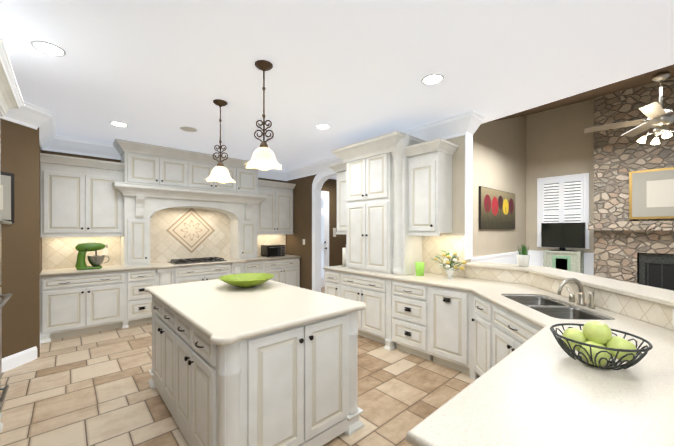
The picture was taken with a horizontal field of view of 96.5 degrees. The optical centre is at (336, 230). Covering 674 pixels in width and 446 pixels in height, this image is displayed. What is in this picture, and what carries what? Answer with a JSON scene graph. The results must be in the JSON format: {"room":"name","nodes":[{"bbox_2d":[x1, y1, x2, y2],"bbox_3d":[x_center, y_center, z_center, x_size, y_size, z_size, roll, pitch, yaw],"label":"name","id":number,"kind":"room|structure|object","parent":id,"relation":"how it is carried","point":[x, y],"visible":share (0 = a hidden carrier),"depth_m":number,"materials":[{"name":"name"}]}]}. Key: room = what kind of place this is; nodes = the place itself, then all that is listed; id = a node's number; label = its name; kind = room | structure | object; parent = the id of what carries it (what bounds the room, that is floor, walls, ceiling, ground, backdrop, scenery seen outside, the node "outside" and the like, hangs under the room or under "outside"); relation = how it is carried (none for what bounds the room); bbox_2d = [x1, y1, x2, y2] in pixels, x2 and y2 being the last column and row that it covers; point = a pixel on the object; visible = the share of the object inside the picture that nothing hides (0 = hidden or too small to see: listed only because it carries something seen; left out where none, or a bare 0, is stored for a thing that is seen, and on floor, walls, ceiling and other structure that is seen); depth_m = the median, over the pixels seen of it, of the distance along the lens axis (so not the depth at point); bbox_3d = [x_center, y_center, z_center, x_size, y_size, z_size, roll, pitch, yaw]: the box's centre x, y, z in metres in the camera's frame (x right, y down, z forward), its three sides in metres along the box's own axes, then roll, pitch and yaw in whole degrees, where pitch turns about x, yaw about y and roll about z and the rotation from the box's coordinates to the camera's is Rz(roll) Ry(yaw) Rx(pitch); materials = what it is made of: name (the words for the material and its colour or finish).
{"room":"kitchen","nodes":[
{"label":"kitchen","id":0,"kind":"room"},
{"bbox_2d":[0,118,39,357],"bbox_3d":[-3.620,0.051,2.986,0.120,2.900,1.175,0,0,3],"label":"wall","id":1,"kind":"structure","parent":0,"point":[20,235],"depth_m":3.37,"materials":[{"name":"brown paint"}]},
{"bbox_2d":[0,171,13,222],"bbox_3d":[-3.537,-0.349,3.058,0.031,0.540,0.440,0,0,3],"label":"picture frame","id":2,"kind":"object","parent":1,"relation":"attached to","point":[6,196],"visible":0.8,"depth_m":3.21,"materials":[{"name":"black"}]},
{"bbox_2d":[2,335,40,372],"bbox_3d":[-3.752,1.428,3.232,0.746,0.145,1.397,0,0,-42],"label":"baseboard","id":3,"kind":"structure","parent":1,"relation":"attached to","point":[18,359],"depth_m":3.17,"materials":[{"name":"white wood"}]},
{"bbox_2d":[0,101,59,151],"bbox_3d":[-3.760,-1.292,3.460,0.744,0.215,1.878,0,0,-42],"label":"crown molding","id":4,"kind":"structure","parent":1,"relation":"attached to","point":[29,115],"depth_m":3.49,"materials":[{"name":"white wood"}]},
{"bbox_2d":[39,144,41,272],"bbox_3d":[-3.988,0.049,3.936,0.120,2.900,1.230,0,0,-42],"label":"wall","id":5,"kind":"structure","parent":0,"point":[40,214],"depth_m":4.25,"materials":[{"name":"brown paint"}]},
{"bbox_2d":[41,150,345,268],"bbox_3d":[-1.166,0.042,7.385,8.930,2.900,0.120,0,0,-42],"label":"wall","id":6,"kind":"structure","parent":0,"point":[337,243],"depth_m":8.22,"materials":[{"name":"paint"}]},
{"bbox_2d":[40,162,111,233],"bbox_3d":[-3.880,-0.447,4.622,0.950,1.010,0.348,0,0,-42],"label":"upper cabinet","id":7,"kind":"object","parent":6,"relation":"attached to","point":[74,199],"depth_m":4.42,"materials":[{"name":"paint"}]},
{"bbox_2d":[103,248,107,254],"bbox_3d":[-3.790,0.342,4.920,0.070,0.110,0.007,0,0,-42],"label":"switch plate","id":8,"kind":"object","parent":6,"relation":"attached to","point":[105,251],"depth_m":4.92,"materials":[{"name":"white plastic"}]},
{"bbox_2d":[41,136,283,180],"bbox_3d":[-2.735,-1.297,5.778,4.210,0.215,0.165,0,0,-42],"label":"crown molding","id":9,"kind":"structure","parent":6,"relation":"attached to","point":[70,145],"depth_m":4.77,"materials":[{"name":"white wood"}]},
{"bbox_2d":[268,186,292,233],"bbox_3d":[-1.476,-0.452,6.787,0.950,1.010,0.348,0,0,-42],"label":"upper cabinet","id":10,"kind":"object","parent":6,"relation":"attached to","point":[280,199],"depth_m":6.74,"materials":[{"name":"paint"}]},
{"bbox_2d":[321,191,328,286],"bbox_3d":[-0.552,0.221,7.773,0.980,2.540,0.119,0,0,-42],"label":"door frame","id":11,"kind":"structure","parent":6,"relation":"attached to","point":[324,228],"depth_m":7.99,"materials":[{"name":"white wood"}]},
{"bbox_2d":[0,287,474,445],"bbox_3d":[1.659,1.525,3.526,9.900,0.050,9.800,0,0,-42],"label":"floor","id":12,"kind":"structure","parent":0,"point":[92,389],"depth_m":2.76,"materials":[{"name":"tile"}]},
{"bbox_2d":[0,37,24,432],"bbox_3d":[-2.462,0.237,1.778,0.776,2.533,1.156,0,0,-42],"label":"tall cabinet","id":13,"kind":"object","parent":12,"relation":"on","point":[10,96],"visible":1,"depth_m":2.13,"materials":[{"name":"paint"}]},
{"bbox_2d":[40,270,127,343],"bbox_3d":[-3.792,1.058,4.520,0.940,0.880,0.617,0,0,-42],"label":"base cabinet","id":14,"kind":"object","parent":12,"relation":"on","point":[77,304],"depth_m":4.28,"materials":[{"name":"paint"}]},
{"bbox_2d":[40,254,299,277],"bbox_3d":[-2.562,0.595,5.576,4.188,0.039,0.697,0,0,-42],"label":"countertop","id":15,"kind":"structure","parent":14,"relation":"on","point":[71,269],"depth_m":4.71,"materials":[{"name":"beige stone"}]},
{"bbox_2d":[75,242,109,269],"bbox_3d":[-3.710,0.378,4.570,0.410,0.398,0.216,0,0,-42],"label":"stand mixer","id":16,"kind":"object","parent":15,"relation":"on","point":[95,260],"visible":1,"depth_m":4.50,"materials":[{"name":"green metal"}]},
{"bbox_2d":[168,257,226,264],"bbox_3d":[-2.571,0.549,5.562,0.900,0.051,0.510,0,0,-42],"label":"cooktop","id":17,"kind":"object","parent":15,"relation":"in","point":[193,260],"visible":1,"depth_m":5.45,"materials":[{"name":"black metal"}]},
{"bbox_2d":[261,244,284,256],"bbox_3d":[-1.419,0.448,6.718,0.440,0.250,0.334,0,0,-42],"label":"toaster oven","id":18,"kind":"object","parent":15,"relation":"on","point":[272,250],"visible":1,"depth_m":6.60,"materials":[{"name":"black metal"}]},
{"bbox_2d":[108,138,155,269],"bbox_3d":[-3.346,-0.411,4.920,0.542,1.975,0.619,0,0,-42],"label":"range hood surround","id":19,"kind":"object","parent":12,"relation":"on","point":[146,213],"depth_m":4.83,"materials":[{"name":"paint"}]},
{"bbox_2d":[128,270,155,327],"bbox_3d":[-3.285,1.057,4.977,0.425,0.880,0.617,0,0,-42],"label":"base cabinet","id":20,"kind":"object","parent":12,"relation":"on","point":[139,301],"depth_m":4.74,"materials":[{"name":"paint"}]},
{"bbox_2d":[156,145,175,265],"bbox_3d":[-3.039,-0.412,5.197,0.286,1.975,0.619,0,0,-42],"label":"range hood surround","id":21,"kind":"object","parent":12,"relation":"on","point":[165,156],"depth_m":5.19,"materials":[{"name":"paint"}]},
{"bbox_2d":[156,266,175,285],"bbox_3d":[-3.018,1.057,5.178,0.240,0.880,0.680,0,0,-42],"label":"base cabinet","id":22,"kind":"object","parent":12,"relation":"on","point":[163,277],"depth_m":4.93,"materials":[{"name":"paint"}]},
{"bbox_2d":[176,148,231,265],"bbox_3d":[-2.578,-0.413,5.612,0.954,1.975,0.619,0,0,-42],"label":"range hood surround","id":23,"kind":"object","parent":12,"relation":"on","point":[203,208],"depth_m":5.72,"materials":[{"name":"paint"}]},
{"bbox_2d":[176,262,231,283],"bbox_3d":[-2.577,1.056,5.614,1.000,0.880,0.617,0,0,-42],"label":"base cabinet","id":24,"kind":"object","parent":12,"relation":"on","point":[184,274],"depth_m":5.35,"materials":[{"name":"paint"}]},
{"bbox_2d":[232,158,247,261],"bbox_3d":[-2.117,-0.413,6.027,0.286,1.975,0.619,0,0,-42],"label":"tall cabinet","id":25,"kind":"object","parent":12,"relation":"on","point":[239,223],"depth_m":6.03,"materials":[{"name":"paint"}]},
{"bbox_2d":[232,262,247,273],"bbox_3d":[-2.097,1.055,6.007,0.240,0.880,0.680,0,0,-42],"label":"base cabinet","id":26,"kind":"object","parent":12,"relation":"on","point":[237,267],"depth_m":5.77,"materials":[{"name":"paint"}]},
{"bbox_2d":[148,295,363,445],"bbox_3d":[-0.834,1.050,2.630,1.115,0.905,1.911,0,0,-42],"label":"kitchen island","id":27,"kind":"object","parent":12,"relation":"on","point":[295,386],"visible":0.83,"depth_m":1.93,"materials":[{"name":"paint"}]},
{"bbox_2d":[144,279,365,344],"bbox_3d":[-0.827,0.577,2.635,1.175,0.039,1.955,0,0,-42],"label":"island countertop","id":28,"kind":"structure","parent":27,"relation":"on","point":[217,312],"depth_m":2.21,"materials":[{"name":"beige stone"}]},
{"bbox_2d":[218,273,273,287],"bbox_3d":[-0.896,0.507,2.999,0.536,0.096,0.536,0,0,-42],"label":"bowl","id":29,"kind":"object","parent":28,"relation":"on","point":[244,280],"visible":0.98,"depth_m":3.09,"materials":[{"name":"green ceramic"}]},
{"bbox_2d":[244,160,267,257],"bbox_3d":[-1.819,-0.414,6.296,0.517,1.975,0.619,0,0,-42],"label":"tall cabinet","id":30,"kind":"object","parent":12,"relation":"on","point":[255,190],"depth_m":6.22,"materials":[{"name":"paint"}]},
{"bbox_2d":[248,262,263,272],"bbox_3d":[-1.879,1.055,6.243,0.400,0.880,0.617,0,0,-42],"label":"base cabinet","id":31,"kind":"object","parent":12,"relation":"on","point":[253,267],"depth_m":6.06,"materials":[{"name":"paint"}]},
{"bbox_2d":[264,258,299,286],"bbox_3d":[-1.382,1.054,6.690,0.935,0.880,0.617,0,0,-42],"label":"base cabinet","id":32,"kind":"object","parent":12,"relation":"on","point":[286,271],"depth_m":6.52,"materials":[{"name":"paint"}]},
{"bbox_2d":[325,270,336,295],"bbox_3d":[0.157,1.057,4.838,0.647,0.880,0.380,0,0,-42],"label":"base cabinet","id":33,"kind":"object","parent":12,"relation":"on","point":[330,276],"depth_m":4.64,"materials":[{"name":"paint"}]},
{"bbox_2d":[329,149,336,270],"bbox_3d":[0.218,-0.324,4.750,0.674,1.801,0.219,0,0,-42],"label":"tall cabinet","id":34,"kind":"object","parent":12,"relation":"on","point":[334,167],"depth_m":4.88,"materials":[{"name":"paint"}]},
{"bbox_2d":[337,135,380,274],"bbox_3d":[0.559,-0.323,4.372,0.674,1.801,0.850,0,0,-42],"label":"tall cabinet","id":35,"kind":"object","parent":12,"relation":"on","point":[359,173],"depth_m":4.34,"materials":[{"name":"paint"}]},
{"bbox_2d":[337,272,388,349],"bbox_3d":[0.600,1.058,4.348,0.649,0.880,0.941,0,0,-42],"label":"base cabinet","id":36,"kind":"object","parent":12,"relation":"on","point":[373,321],"depth_m":4.05,"materials":[{"name":"paint"}]},
{"bbox_2d":[323,265,673,445],"bbox_3d":[0.451,0.601,2.801,2.938,0.039,3.818,0,0,-42],"label":"countertop","id":37,"kind":"structure","parent":36,"relation":"on","point":[541,387],"depth_m":1.07,"materials":[{"name":"beige stone"}]},
{"bbox_2d":[342,245,345,266],"bbox_3d":[0.150,0.401,4.856,0.150,0.352,0.150,0,0,-42],"label":"paper towel","id":38,"kind":"object","parent":37,"relation":"on","point":[344,257],"visible":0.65,"depth_m":4.81,"materials":[{"name":"white paper"}]},
{"bbox_2d":[415,262,424,275],"bbox_3d":[1.069,0.493,3.881,0.120,0.170,0.120,0,0,-42],"label":"glass","id":39,"kind":"object","parent":37,"relation":"on","point":[419,267],"visible":1,"depth_m":3.83,"materials":[{"name":"green glass"}]},
{"bbox_2d":[430,250,466,278],"bbox_3d":[1.357,0.411,3.651,0.402,0.335,0.473,0,0,-42],"label":"flower vase","id":40,"kind":"object","parent":37,"relation":"on","point":[449,270],"visible":1,"depth_m":3.63,"materials":[{"name":"white ceramic"}]},
{"bbox_2d":[502,295,612,319],"bbox_3d":[1.669,0.694,2.370,0.404,0.198,0.784,0,0,3],"label":"sink","id":41,"kind":"object","parent":37,"relation":"in","point":[551,307],"visible":0.29,"depth_m":2.36,"materials":[{"name":"silver metal"}]},
{"bbox_2d":[557,278,594,308],"bbox_3d":[1.900,0.475,2.371,0.261,0.213,0.222,0,0,-42],"label":"faucet","id":42,"kind":"object","parent":37,"relation":"on","point":[581,300],"visible":1,"depth_m":2.35,"materials":[{"name":"silver metal"}]},
{"bbox_2d":[550,323,652,369],"bbox_3d":[1.147,0.522,1.327,0.340,0.123,0.340,0,0,-42],"label":"fruit bowl","id":43,"kind":"object","parent":37,"relation":"on","point":[571,353],"visible":0.75,"depth_m":1.25,"materials":[{"name":"metal"}]},
{"bbox_2d":[562,321,636,365],"bbox_3d":[1.148,0.491,1.327,0.209,0.172,0.248,0,0,-42],"label":"apples","id":44,"kind":"object","parent":43,"relation":"in","point":[596,333],"visible":0.83,"depth_m":1.29,"materials":[{"name":"green food"}]},
{"bbox_2d":[381,131,428,278],"bbox_3d":[0.913,-0.322,3.978,0.674,1.801,0.209,0,0,-42],"label":"tall cabinet","id":45,"kind":"object","parent":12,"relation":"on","point":[394,202],"depth_m":3.94,"materials":[{"name":"paint"}]},
{"bbox_2d":[389,280,424,358],"bbox_3d":[1.064,1.059,3.832,0.649,0.880,0.590,0,0,-42],"label":"base cabinet","id":46,"kind":"object","parent":12,"relation":"on","point":[406,300],"depth_m":3.61,"materials":[{"name":"paint"}]},
{"bbox_2d":[425,285,500,370],"bbox_3d":[1.438,1.060,3.415,0.647,0.880,0.530,0,0,-42],"label":"base cabinet","id":47,"kind":"object","parent":12,"relation":"on","point":[444,307],"depth_m":3.23,"materials":[{"name":"paint"}]},
{"bbox_2d":[461,311,504,379],"bbox_3d":[1.359,1.160,2.810,0.263,0.682,0.263,0,0,-42],"label":"base cabinet","id":48,"kind":"object","parent":12,"relation":"on","point":[471,323],"depth_m":3.04,"materials":[{"name":"paint"}]},
{"bbox_2d":[477,323,528,377],"bbox_3d":[1.338,1.161,2.415,0.256,0.682,0.256,0,0,-42],"label":"base cabinet","id":49,"kind":"object","parent":12,"relation":"on","point":[490,340],"depth_m":2.58,"materials":[{"name":"paint"}]},
{"bbox_2d":[501,339,527,358],"bbox_3d":[1.320,1.162,2.061,0.256,0.682,0.256,0,0,-42],"label":"base cabinet","id":50,"kind":"object","parent":12,"relation":"on","point":[509,347],"depth_m":2.27,"materials":[{"name":"paint"}]},
{"bbox_2d":[543,250,583,273],"bbox_3d":[4.850,0.964,6.452,0.360,1.060,0.640,0,0,-42],"label":"tv stand","id":51,"kind":"object","parent":12,"relation":"on","point":[572,261],"visible":0.46,"depth_m":6.31,"materials":[{"name":"green"}]},
{"bbox_2d":[541,222,585,250],"bbox_3d":[4.828,0.134,6.444,0.224,0.599,0.760,0,0,-42],"label":"tv","id":52,"kind":"object","parent":51,"relation":"on","point":[562,236],"visible":1,"depth_m":6.41,"materials":[{"name":"black plastic"}]},
{"bbox_2d":[588,78,673,290],"bbox_3d":[5.900,-0.643,4.958,1.067,4.281,2.660,0,0,-42],"label":"fireplace","id":53,"kind":"object","parent":12,"relation":"on","point":[636,251],"visible":0.5,"depth_m":5.49,"materials":[{"name":"grey"}]},
{"bbox_2d":[629,167,673,218],"bbox_3d":[5.727,-0.633,4.951,0.040,0.860,1.320,0,0,-42],"label":"framed picture","id":54,"kind":"object","parent":53,"relation":"attached to","point":[651,193],"visible":1,"depth_m":5.21,"materials":[{"name":"gold metal"}]},
{"bbox_2d":[286,174,316,289],"bbox_3d":[-0.399,0.044,6.346,0.220,2.900,2.450,0,0,-42],"label":"wall","id":55,"kind":"structure","parent":0,"point":[302,210],"depth_m":6.75,"materials":[{"name":"brown paint"}]},
{"bbox_2d":[284,156,335,180],"bbox_3d":[-0.409,-1.298,6.213,0.170,0.215,2.270,0,0,-42],"label":"crown molding","id":56,"kind":"structure","parent":55,"relation":"attached to","point":[321,166],"depth_m":6.39,"materials":[{"name":"white"}]},
{"bbox_2d":[312,171,336,291],"bbox_3d":[-0.027,0.155,6.008,0.156,2.680,1.350,0,0,-42],"label":"door frame","id":57,"kind":"structure","parent":55,"relation":"attached to","point":[317,184],"depth_m":6.41,"materials":[{"name":"white wood"}]},
{"bbox_2d":[0,0,673,179],"bbox_3d":[1.659,-2.151,3.518,9.900,1.503,9.800,0,0,-42],"label":"ceiling","id":58,"kind":"structure","parent":0,"point":[162,72],"depth_m":2.52,"materials":[{"name":"white paint"}]},
{"bbox_2d":[31,41,66,56],"bbox_3d":[-2.210,-1.394,2.311,0.199,0.005,0.199,0,0,42],"label":"recessed light","id":59,"kind":"object","parent":58,"relation":"in","point":[55,50],"depth_m":2.30,"materials":[{"name":"white glass"}]},
{"bbox_2d":[110,122,127,126],"bbox_3d":[-2.871,-1.397,3.963,0.199,0.005,0.199,0,0,42],"label":"recessed light","id":60,"kind":"object","parent":58,"relation":"in","point":[119,124],"depth_m":3.96,"materials":[{"name":"white glass"}]},
{"bbox_2d":[180,126,196,131],"bbox_3d":[-2.047,-1.397,4.153,0.220,0.007,0.220,0,0,-42],"label":"ceiling speaker","id":61,"kind":"object","parent":58,"relation":"attached to","point":[187,129],"visible":1,"depth_m":4.15,"materials":[{"name":"white plastic"}]},
{"bbox_2d":[204,99,235,182],"bbox_3d":[-1.271,-0.969,3.278,0.340,0.859,0.303,0,0,-42],"label":"pendant lamp","id":62,"kind":"object","parent":58,"relation":"hanging from","point":[220,173],"visible":1,"depth_m":3.27,"materials":[{"name":"white glass"}]},
{"bbox_2d":[246,60,281,170],"bbox_3d":[-0.616,-0.967,2.536,0.340,0.859,0.303,0,0,-42],"label":"pendant lamp","id":63,"kind":"object","parent":58,"relation":"hanging from","point":[263,158],"visible":1,"depth_m":2.53,"materials":[{"name":"white glass"}]},
{"bbox_2d":[316,124,329,128],"bbox_3d":[-0.190,-1.397,4.049,0.199,0.005,0.199,0,0,42],"label":"recessed light","id":64,"kind":"object","parent":58,"relation":"in","point":[320,126],"depth_m":4.04,"materials":[{"name":"white"}]},
{"bbox_2d":[421,74,443,84],"bbox_3d":[0.883,-1.395,2.781,0.199,0.005,0.199,0,0,42],"label":"recessed light","id":65,"kind":"object","parent":58,"relation":"in","point":[432,79],"depth_m":2.78,"materials":[{"name":"white"}]},
{"bbox_2d":[584,71,673,144],"bbox_3d":[3.587,-1.368,3.357,1.273,0.748,1.284,0,0,-42],"label":"ceiling fan","id":66,"kind":"object","parent":58,"relation":"hanging from","point":[660,120],"visible":1,"depth_m":3.35,"materials":[{"name":"silver metal"}]},
{"bbox_2d":[424,135,470,276],"bbox_3d":[0.966,0.048,4.547,0.160,2.900,2.050,0,0,-42],"label":"wall","id":67,"kind":"structure","parent":0,"point":[458,191],"depth_m":3.79,"materials":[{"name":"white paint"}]},
{"bbox_2d":[336,110,483,163],"bbox_3d":[0.856,-1.294,4.446,0.195,0.215,2.380,0,0,-42],"label":"crown molding","id":68,"kind":"structure","parent":67,"relation":"attached to","point":[466,123],"depth_m":3.79,"materials":[{"name":"white wood"}]},
{"bbox_2d":[413,139,452,234],"bbox_3d":[1.196,-0.521,3.892,0.369,1.100,0.431,0,0,-42],"label":"upper cabinet","id":69,"kind":"object","parent":67,"relation":"attached to","point":[432,171],"depth_m":3.72,"materials":[{"name":"paint"}]},
{"bbox_2d":[473,116,525,257],"bbox_3d":[2.884,-0.655,5.822,4.400,4.301,0.120,0,0,-42],"label":"wall","id":70,"kind":"structure","parent":0,"point":[499,154],"depth_m":6.19,"materials":[{"name":"beige paint"}]},
{"bbox_2d":[479,186,514,228],"bbox_3d":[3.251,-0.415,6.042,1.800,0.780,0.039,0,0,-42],"label":"framed picture","id":71,"kind":"object","parent":70,"relation":"attached to","point":[496,209],"visible":1,"depth_m":5.91,"materials":[{"name":"multicoloured"}]},
{"bbox_2d":[526,99,593,252],"bbox_3d":[6.481,-0.654,5.205,0.120,4.301,5.850,0,0,-42],"label":"wall","id":72,"kind":"structure","parent":0,"point":[559,142],"depth_m":6.79,"materials":[{"name":"brown paint"}]},
{"bbox_2d":[465,250,593,275],"bbox_3d":[4.841,0.990,3.652,4.400,1.020,5.730,0,0,-42],"label":"wainscoting","id":73,"kind":"structure","parent":72,"relation":"attached to","point":[536,257],"depth_m":6.36,"materials":[{"name":"white wood"}]},
{"bbox_2d":[537,173,588,248],"bbox_3d":[4.995,-0.416,6.687,0.044,1.600,0.940,0,0,-42],"label":"window shutters","id":74,"kind":"object","parent":72,"relation":"attached to","point":[563,199],"visible":0.77,"depth_m":6.65,"materials":[{"name":"white wood"}]},
{"bbox_2d":[465,266,673,330],"bbox_3d":[1.207,0.974,2.062,3.070,1.059,1.970,0,0,-42],"label":"wall","id":75,"kind":"structure","parent":0,"point":[656,314],"depth_m":2.30,"materials":[{"name":"tile"}]},
{"bbox_2d":[465,261,673,306],"bbox_3d":[1.319,0.422,2.048,3.220,0.038,2.102,0,0,-42],"label":"bar ledge","id":76,"kind":"object","parent":75,"relation":"on","point":[652,294],"visible":0.91,"depth_m":2.33,"materials":[{"name":"beige stone"}]},
{"bbox_2d":[517,244,529,266],"bbox_3d":[2.083,0.267,3.378,0.137,0.265,0.152,0,0,-42],"label":"potted plant","id":77,"kind":"object","parent":76,"relation":"on","point":[523,257],"visible":1,"depth_m":3.33,"materials":[{"name":"green plant"}]},
{"bbox_2d":[672,308,673,325],"bbox_3d":[1.956,0.504,1.718,0.006,0.100,0.070,0,0,3],"label":"outlet","id":78,"kind":"object","parent":75,"relation":"attached to","point":[672,316],"visible":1,"depth_m":1.75,"materials":[{"name":"white plastic"}]}
]}

